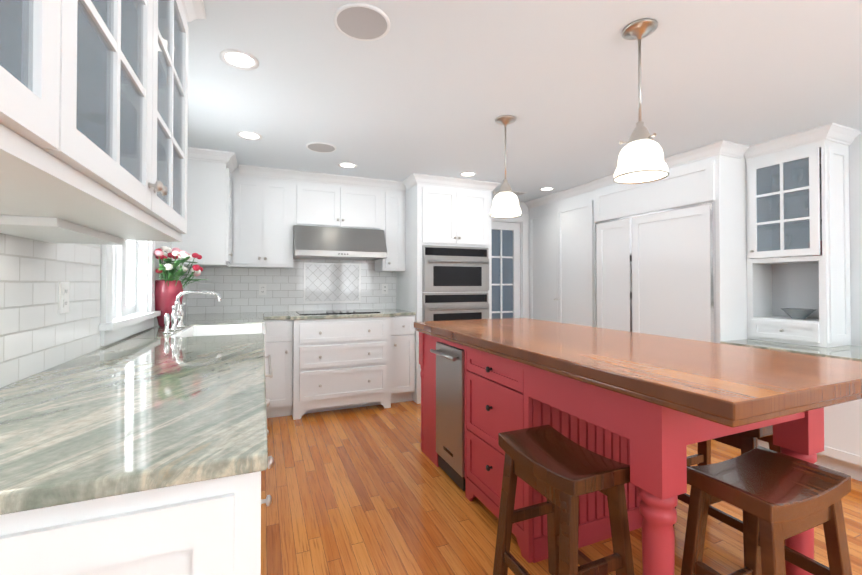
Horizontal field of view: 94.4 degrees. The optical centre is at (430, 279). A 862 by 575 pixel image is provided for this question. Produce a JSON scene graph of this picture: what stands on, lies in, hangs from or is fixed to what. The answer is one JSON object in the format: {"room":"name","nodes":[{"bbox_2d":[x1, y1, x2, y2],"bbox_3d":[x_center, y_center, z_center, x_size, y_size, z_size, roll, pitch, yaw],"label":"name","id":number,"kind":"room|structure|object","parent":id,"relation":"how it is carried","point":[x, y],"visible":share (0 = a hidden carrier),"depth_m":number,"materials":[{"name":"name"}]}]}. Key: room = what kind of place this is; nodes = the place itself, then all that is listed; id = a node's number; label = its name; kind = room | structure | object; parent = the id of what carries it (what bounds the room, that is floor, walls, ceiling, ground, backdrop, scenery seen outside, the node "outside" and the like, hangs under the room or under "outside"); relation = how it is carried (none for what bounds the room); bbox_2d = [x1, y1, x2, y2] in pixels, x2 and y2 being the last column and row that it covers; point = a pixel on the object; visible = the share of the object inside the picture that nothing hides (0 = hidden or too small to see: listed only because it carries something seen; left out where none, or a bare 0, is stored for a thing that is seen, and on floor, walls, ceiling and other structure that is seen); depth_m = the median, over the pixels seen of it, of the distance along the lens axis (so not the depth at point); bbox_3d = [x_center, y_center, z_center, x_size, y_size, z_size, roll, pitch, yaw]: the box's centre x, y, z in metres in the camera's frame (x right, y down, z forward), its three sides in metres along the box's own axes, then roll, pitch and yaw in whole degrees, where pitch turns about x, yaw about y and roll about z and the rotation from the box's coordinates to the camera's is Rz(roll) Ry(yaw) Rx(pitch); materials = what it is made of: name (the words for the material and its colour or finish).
{"room":"kitchen","nodes":[
{"label":"kitchen","id":0,"kind":"room"},
{"bbox_2d":[3,282,134,386],"bbox_3d":[-1.131,0.063,0.741,0.150,2.310,6.970,0,-1,-23],"label":"wall","id":1,"kind":"structure","parent":0,"point":[100,313],"depth_m":1.81,"materials":[{"name":"white tile"}]},
{"bbox_2d":[0,233,186,387],"bbox_3d":[-1.136,-0.115,0.957,0.005,0.830,6.269,0,-1,-23],"label":"wall tile","id":2,"kind":"structure","parent":1,"relation":"attached to","point":[38,333],"depth_m":1.34,"materials":[{"name":"white tile"}]},
{"bbox_2d":[58,282,69,313],"bbox_3d":[-1.342,0.066,1.461,0.009,0.114,0.070,0,-1,-23],"label":"electrical outlet","id":3,"kind":"object","parent":2,"relation":"attached to","point":[64,289],"visible":1,"depth_m":1.45,"materials":[{"name":"white plastic"}]},
{"bbox_2d":[0,0,205,241],"bbox_3d":[-0.649,-0.626,0.398,0.458,0.940,2.490,0,-1,-23],"label":"upper cabinet","id":4,"kind":"object","parent":1,"relation":"attached to","point":[94,114],"visible":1,"depth_m":0.80,"materials":[{"name":"painted wood"},{"name":"glass"},{"name":"brushed nickel"}]},
{"bbox_2d":[0,215,6,227],"bbox_3d":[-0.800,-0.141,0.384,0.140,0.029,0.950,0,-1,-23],"label":"under-cabinet light","id":5,"kind":"object","parent":4,"relation":"attached to","point":[3,218],"depth_m":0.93,"materials":[{"name":"white"}]},
{"bbox_2d":[0,215,123,244],"bbox_3d":[-1.093,-0.136,1.155,0.200,0.021,0.500,0,-1,-23],"label":"under-cabinet light","id":6,"kind":"object","parent":4,"relation":"attached to","point":[51,230],"depth_m":1.08,"materials":[{"name":"white"}]},
{"bbox_2d":[99,240,160,345],"bbox_3d":[-1.712,-0.286,2.193,0.206,1.180,0.930,0,-1,-23],"label":"window","id":7,"kind":"structure","parent":1,"relation":"in","point":[122,307],"depth_m":2.21,"materials":[{"name":"white"}]},
{"bbox_2d":[172,147,237,267],"bbox_3d":[-1.997,-0.590,3.589,0.458,0.940,0.757,0,-1,-23],"label":"upper cabinet","id":8,"kind":"object","parent":1,"relation":"attached to","point":[207,237],"visible":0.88,"depth_m":3.32,"materials":[{"name":"white painted wood"}]},
{"bbox_2d":[263,199,528,312],"bbox_3d":[-0.178,0.108,4.845,4.800,2.310,0.150,0,-1,-23],"label":"wall","id":9,"kind":"structure","parent":0,"point":[524,207],"depth_m":5.38,"materials":[{"name":"white paint"}]},
{"bbox_2d":[229,164,296,268],"bbox_3d":[-1.669,-0.586,3.949,0.560,0.940,0.347,0,-1,-23],"label":"upper cabinet","id":10,"kind":"object","parent":9,"relation":"attached to","point":[271,207],"depth_m":3.79,"materials":[{"name":"white wood"}]},
{"bbox_2d":[186,259,395,313],"bbox_3d":[-1.365,-0.103,4.261,2.144,0.880,0.005,0,-1,-23],"label":"wall tile","id":11,"kind":"structure","parent":9,"relation":"attached to","point":[237,289],"depth_m":4.13,"materials":[{"name":"white tile"}]},
{"bbox_2d":[259,284,265,294],"bbox_3d":[-1.729,0.105,4.097,0.070,0.114,0.009,0,-1,-23],"label":"electrical outlet","id":12,"kind":"object","parent":11,"relation":"attached to","point":[262,289],"visible":1,"depth_m":4.09,"materials":[{"name":"white plastic"}]},
{"bbox_2d":[382,284,387,293],"bbox_3d":[-0.531,0.111,4.603,0.070,0.114,0.009,0,-1,-23],"label":"electrical outlet","id":13,"kind":"object","parent":11,"relation":"attached to","point":[384,288],"visible":1,"depth_m":4.60,"materials":[{"name":"white plastic"}]},
{"bbox_2d":[303,262,360,302],"bbox_3d":[-1.076,0.038,4.378,0.620,0.440,0.011,0,-1,-23],"label":"wall tile","id":14,"kind":"structure","parent":9,"relation":"attached to","point":[331,282],"depth_m":4.37,"materials":[{"name":"white tile"}]},
{"bbox_2d":[293,225,386,260],"bbox_3d":[-0.960,-0.371,4.153,0.897,0.303,0.518,0,-1,-23],"label":"range hood","id":15,"kind":"object","parent":9,"relation":"attached to","point":[319,242],"visible":0.92,"depth_m":3.96,"materials":[{"name":"silver metal"}]},
{"bbox_2d":[297,170,384,231],"bbox_3d":[-0.994,-0.788,4.237,0.906,0.530,0.348,0,-1,-23],"label":"upper cabinet","id":16,"kind":"object","parent":9,"relation":"attached to","point":[323,199],"depth_m":4.07,"materials":[{"name":"white wood"}]},
{"bbox_2d":[375,180,405,271],"bbox_3d":[-0.458,-0.570,4.461,0.259,0.960,0.348,0,-1,-23],"label":"upper cabinet","id":17,"kind":"object","parent":9,"relation":"attached to","point":[394,232],"depth_m":4.31,"materials":[{"name":"white wood"}]},
{"bbox_2d":[491,221,519,318],"bbox_3d":[0.923,0.250,5.271,0.578,2.012,0.040,0,-1,-23],"label":"french door","id":18,"kind":"structure","parent":9,"relation":"in","point":[505,269],"depth_m":5.30,"materials":[{"name":"white"}]},
{"bbox_2d":[491,214,528,317],"bbox_3d":[0.913,0.196,5.294,0.820,2.145,0.170,0,-1,-23],"label":"door frame","id":19,"kind":"structure","parent":9,"relation":"attached to","point":[523,220],"depth_m":5.36,"materials":[{"name":"white wood"}]},
{"bbox_2d":[187,0,861,201],"bbox_3d":[1.080,-1.102,1.688,4.950,0.040,6.970,0,-1,-23],"label":"ceiling","id":20,"kind":"structure","parent":0,"point":[434,87],"depth_m":2.18,"materials":[{"name":"white paint"}]},
{"bbox_2d":[219,49,258,69],"bbox_3d":[-0.939,-1.075,1.958,0.176,0.006,0.176,0,-1,-23],"label":"recessed light","id":21,"kind":"object","parent":20,"relation":"in","point":[238,59],"visible":1,"depth_m":1.95,"materials":[{"name":"white"}]},
{"bbox_2d":[236,131,261,139],"bbox_3d":[-1.346,-1.064,2.959,0.176,0.006,0.176,0,-1,-23],"label":"recessed light","id":22,"kind":"object","parent":20,"relation":"in","point":[247,135],"visible":1,"depth_m":2.96,"materials":[{"name":"white"}]},
{"bbox_2d":[306,142,335,152],"bbox_3d":[-0.882,-1.060,3.209,0.236,0.010,0.236,0,-1,-23],"label":"ceiling speaker","id":23,"kind":"object","parent":20,"relation":"attached to","point":[322,147],"visible":1,"depth_m":3.20,"materials":[{"name":"white"}]},
{"bbox_2d":[338,162,356,167],"bbox_3d":[-0.774,-1.056,3.700,0.176,0.006,0.176,0,-1,-23],"label":"recessed light","id":24,"kind":"object","parent":20,"relation":"in","point":[347,165],"visible":0.98,"depth_m":3.71,"materials":[{"name":"white"}]},
{"bbox_2d":[333,3,389,40],"bbox_3d":[-0.289,-1.077,1.679,0.236,0.010,0.236,0,-1,-23],"label":"ceiling speaker","id":25,"kind":"object","parent":20,"relation":"attached to","point":[362,22],"visible":1,"depth_m":1.66,"materials":[{"name":"white"}]},
{"bbox_2d":[459,172,476,176],"bbox_3d":[0.370,-1.053,3.998,0.176,0.006,0.176,0,-1,-23],"label":"recessed light","id":26,"kind":"object","parent":20,"relation":"in","point":[466,174],"visible":0.98,"depth_m":4.01,"materials":[{"name":"white"}]},
{"bbox_2d":[489,115,521,217],"bbox_3d":[0.498,-0.747,2.665,0.214,0.646,0.214,0,-1,-23],"label":"pendant light","id":27,"kind":"object","parent":20,"relation":"hanging from","point":[505,203],"visible":1,"depth_m":2.62,"materials":[{"name":"white glass"}]},
{"bbox_2d":[497,191,527,195],"bbox_3d":[0.964,-1.042,4.803,0.360,0.010,0.160,0,-1,-23],"label":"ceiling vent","id":28,"kind":"object","parent":20,"relation":"in","point":[518,193],"visible":0.42,"depth_m":4.80,"materials":[{"name":"white"}]},
{"bbox_2d":[539,187,554,190],"bbox_3d":[1.342,-1.046,4.626,0.176,0.006,0.176,0,-1,-23],"label":"recessed light","id":29,"kind":"object","parent":20,"relation":"in","point":[546,189],"visible":1,"depth_m":4.63,"materials":[{"name":"white"}]},
{"bbox_2d":[613,18,668,183],"bbox_3d":[0.898,-0.757,1.716,0.214,0.646,0.214,0,-1,-23],"label":"pendant light","id":30,"kind":"object","parent":20,"relation":"hanging from","point":[641,158],"visible":0.98,"depth_m":1.68,"materials":[{"name":"white glass"}]},
{"bbox_2d":[261,401,861,574],"bbox_3d":[0.798,1.261,2.330,4.950,0.050,8.420,0,-1,-23],"label":"floor","id":31,"kind":"structure","parent":0,"point":[370,490],"depth_m":2.10,"materials":[{"name":"brown wood"}]},
{"bbox_2d":[0,399,271,574],"bbox_3d":[-0.719,0.776,0.825,0.675,0.886,0.560,0,-1,-23],"label":"base cabinet","id":32,"kind":"object","parent":31,"relation":"on","point":[210,527],"depth_m":0.63,"materials":[{"name":"white wood"}]},
{"bbox_2d":[0,312,267,514],"bbox_3d":[-1.318,0.331,2.261,0.685,0.032,3.712,0,-1,-23],"label":"countertop","id":33,"kind":"structure","parent":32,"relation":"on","point":[155,407],"depth_m":0.86,"materials":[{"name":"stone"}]},
{"bbox_2d":[155,280,183,326],"bbox_3d":[-1.793,0.163,2.718,0.187,0.312,0.187,0,-1,-23],"label":"vase","id":34,"kind":"object","parent":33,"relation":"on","point":[165,296],"visible":0.65,"depth_m":2.65,"materials":[{"name":"red ceramic"}]},
{"bbox_2d":[154,246,208,287],"bbox_3d":[-1.708,-0.030,2.741,0.298,0.391,0.484,0,-1,-23],"label":"flowers","id":35,"kind":"object","parent":34,"relation":"in","point":[165,269],"visible":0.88,"depth_m":2.67,"materials":[{"name":"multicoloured plant"}]},
{"bbox_2d":[163,290,221,333],"bbox_3d":[-1.512,0.193,2.569,0.282,0.248,0.456,0,-1,-23],"label":"faucet","id":36,"kind":"object","parent":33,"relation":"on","point":[177,314],"visible":1,"depth_m":2.56,"materials":[{"name":"silver metal"}]},
{"bbox_2d":[171,323,265,373],"bbox_3d":[-1.335,0.458,2.577,0.495,0.270,0.712,0,-1,-23],"label":"sink","id":37,"kind":"object","parent":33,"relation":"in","point":[221,329],"visible":0.21,"depth_m":2.85,"materials":[{"name":"white ceramic"}]},
{"bbox_2d":[264,320,283,417],"bbox_3d":[-1.500,0.809,3.845,0.279,0.886,0.642,0,-1,-23],"label":"base cabinet","id":38,"kind":"object","parent":31,"relation":"on","point":[274,328],"depth_m":3.56,"materials":[{"name":"white wood"}]},
{"bbox_2d":[284,316,399,419],"bbox_3d":[-0.937,0.811,4.040,1.030,0.886,0.722,0,-1,-23],"label":"base cabinet","id":39,"kind":"object","parent":31,"relation":"on","point":[319,365],"depth_m":3.70,"materials":[{"name":"white wood"}]},
{"bbox_2d":[263,309,415,319],"bbox_3d":[-0.923,0.351,4.045,1.429,0.032,0.732,0,-1,-23],"label":"countertop","id":40,"kind":"structure","parent":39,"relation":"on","point":[288,315],"depth_m":3.76,"materials":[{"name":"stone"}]},
{"bbox_2d":[296,309,379,314],"bbox_3d":[-0.951,0.321,4.065,0.770,0.025,0.460,0,-1,-23],"label":"cooktop","id":41,"kind":"object","parent":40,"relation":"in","point":[335,311],"visible":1,"depth_m":3.95,"materials":[{"name":"black glass"}]},
{"bbox_2d":[400,315,414,401],"bbox_3d":[-0.410,0.814,4.306,0.278,0.886,0.642,0,-1,-23],"label":"base cabinet","id":42,"kind":"object","parent":31,"relation":"on","point":[407,330],"depth_m":4.04,"materials":[{"name":"white wood"}]},
{"bbox_2d":[396,173,499,403],"bbox_3d":[0.151,0.105,4.466,1.010,2.310,0.798,0,-1,-23],"label":"tall cabinet","id":43,"kind":"object","parent":31,"relation":"on","point":[446,275],"visible":0.69,"depth_m":4.17,"materials":[{"name":"painted wood"},{"name":"brushed nickel"}]},
{"bbox_2d":[525,182,594,326],"bbox_3d":[1.821,0.110,4.967,0.717,2.309,1.175,0,-1,-23],"label":"pantry","id":44,"kind":"object","parent":31,"relation":"on","point":[562,256],"visible":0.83,"depth_m":4.76,"materials":[{"name":"white wood"}]},
{"bbox_2d":[493,425,633,574],"bbox_3d":[0.462,0.916,1.432,0.314,0.619,0.430,0,-1,-23],"label":"stool","id":45,"kind":"object","parent":31,"relation":"on","point":[560,472],"visible":1,"depth_m":1.36,"materials":[{"name":"brown wood"}]},
{"bbox_2d":[419,332,823,574],"bbox_3d":[0.673,0.801,2.193,0.945,0.865,1.917,0,-1,-23],"label":"kitchen island","id":46,"kind":"object","parent":31,"relation":"on","point":[475,403],"visible":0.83,"depth_m":1.77,"materials":[{"name":"red wood"}]},
{"bbox_2d":[414,318,861,427],"bbox_3d":[0.735,0.335,2.118,0.960,0.064,2.160,0,-1,-23],"label":"island countertop","id":47,"kind":"structure","parent":46,"relation":"on","point":[732,386],"depth_m":1.36,"materials":[{"name":"brown wood"}]},
{"bbox_2d":[589,140,749,342],"bbox_3d":[2.304,0.097,3.797,0.737,2.310,1.348,0,-1,-23],"label":"fridge","id":48,"kind":"object","parent":31,"relation":"on","point":[671,255],"visible":0.67,"depth_m":3.41,"materials":[{"name":"white wood"}]},
{"bbox_2d":[673,425,784,566],"bbox_3d":[1.393,0.921,1.890,0.314,0.619,0.430,0,-1,-23],"label":"stool","id":49,"kind":"object","parent":31,"relation":"on","point":[745,441],"visible":0.08,"depth_m":1.76,"materials":[{"name":"brown wood"}]},
{"bbox_2d":[681,446,851,574],"bbox_3d":[1.052,0.914,1.257,0.430,0.619,0.314,0,-1,-23],"label":"stool","id":50,"kind":"object","parent":31,"relation":"on","point":[779,497],"visible":0.96,"depth_m":1.22,"materials":[{"name":"brown wood"}]},
{"bbox_2d":[758,399,861,480],"bbox_3d":[2.930,0.873,2.359,0.697,0.726,1.907,0,-1,-23],"label":"base cabinet","id":51,"kind":"object","parent":31,"relation":"on","point":[842,452],"visible":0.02,"depth_m":2.47,"materials":[{"name":"white wood"}]},
{"bbox_2d":[720,339,861,361],"bbox_3d":[2.943,0.492,2.358,0.677,0.033,1.927,0,-1,-23],"label":"countertop","id":52,"kind":"structure","parent":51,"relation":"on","point":[850,352],"depth_m":2.77,"materials":[{"name":"green stone"}]},
{"bbox_2d":[744,122,861,347],"bbox_3d":[2.807,-0.292,3.047,0.397,1.548,0.567,0,-1,-23],"label":"hutch","id":53,"kind":"object","parent":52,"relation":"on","point":[798,237],"visible":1,"depth_m":2.99,"materials":[{"name":"white wood"}]},
{"bbox_2d":[849,133,861,345],"bbox_3d":[3.320,0.083,2.540,0.150,2.310,6.820,0,-1,-23],"label":"wall","id":54,"kind":"structure","parent":0,"point":[855,182],"depth_m":2.90,"materials":[{"name":"white paint"}]}
]}

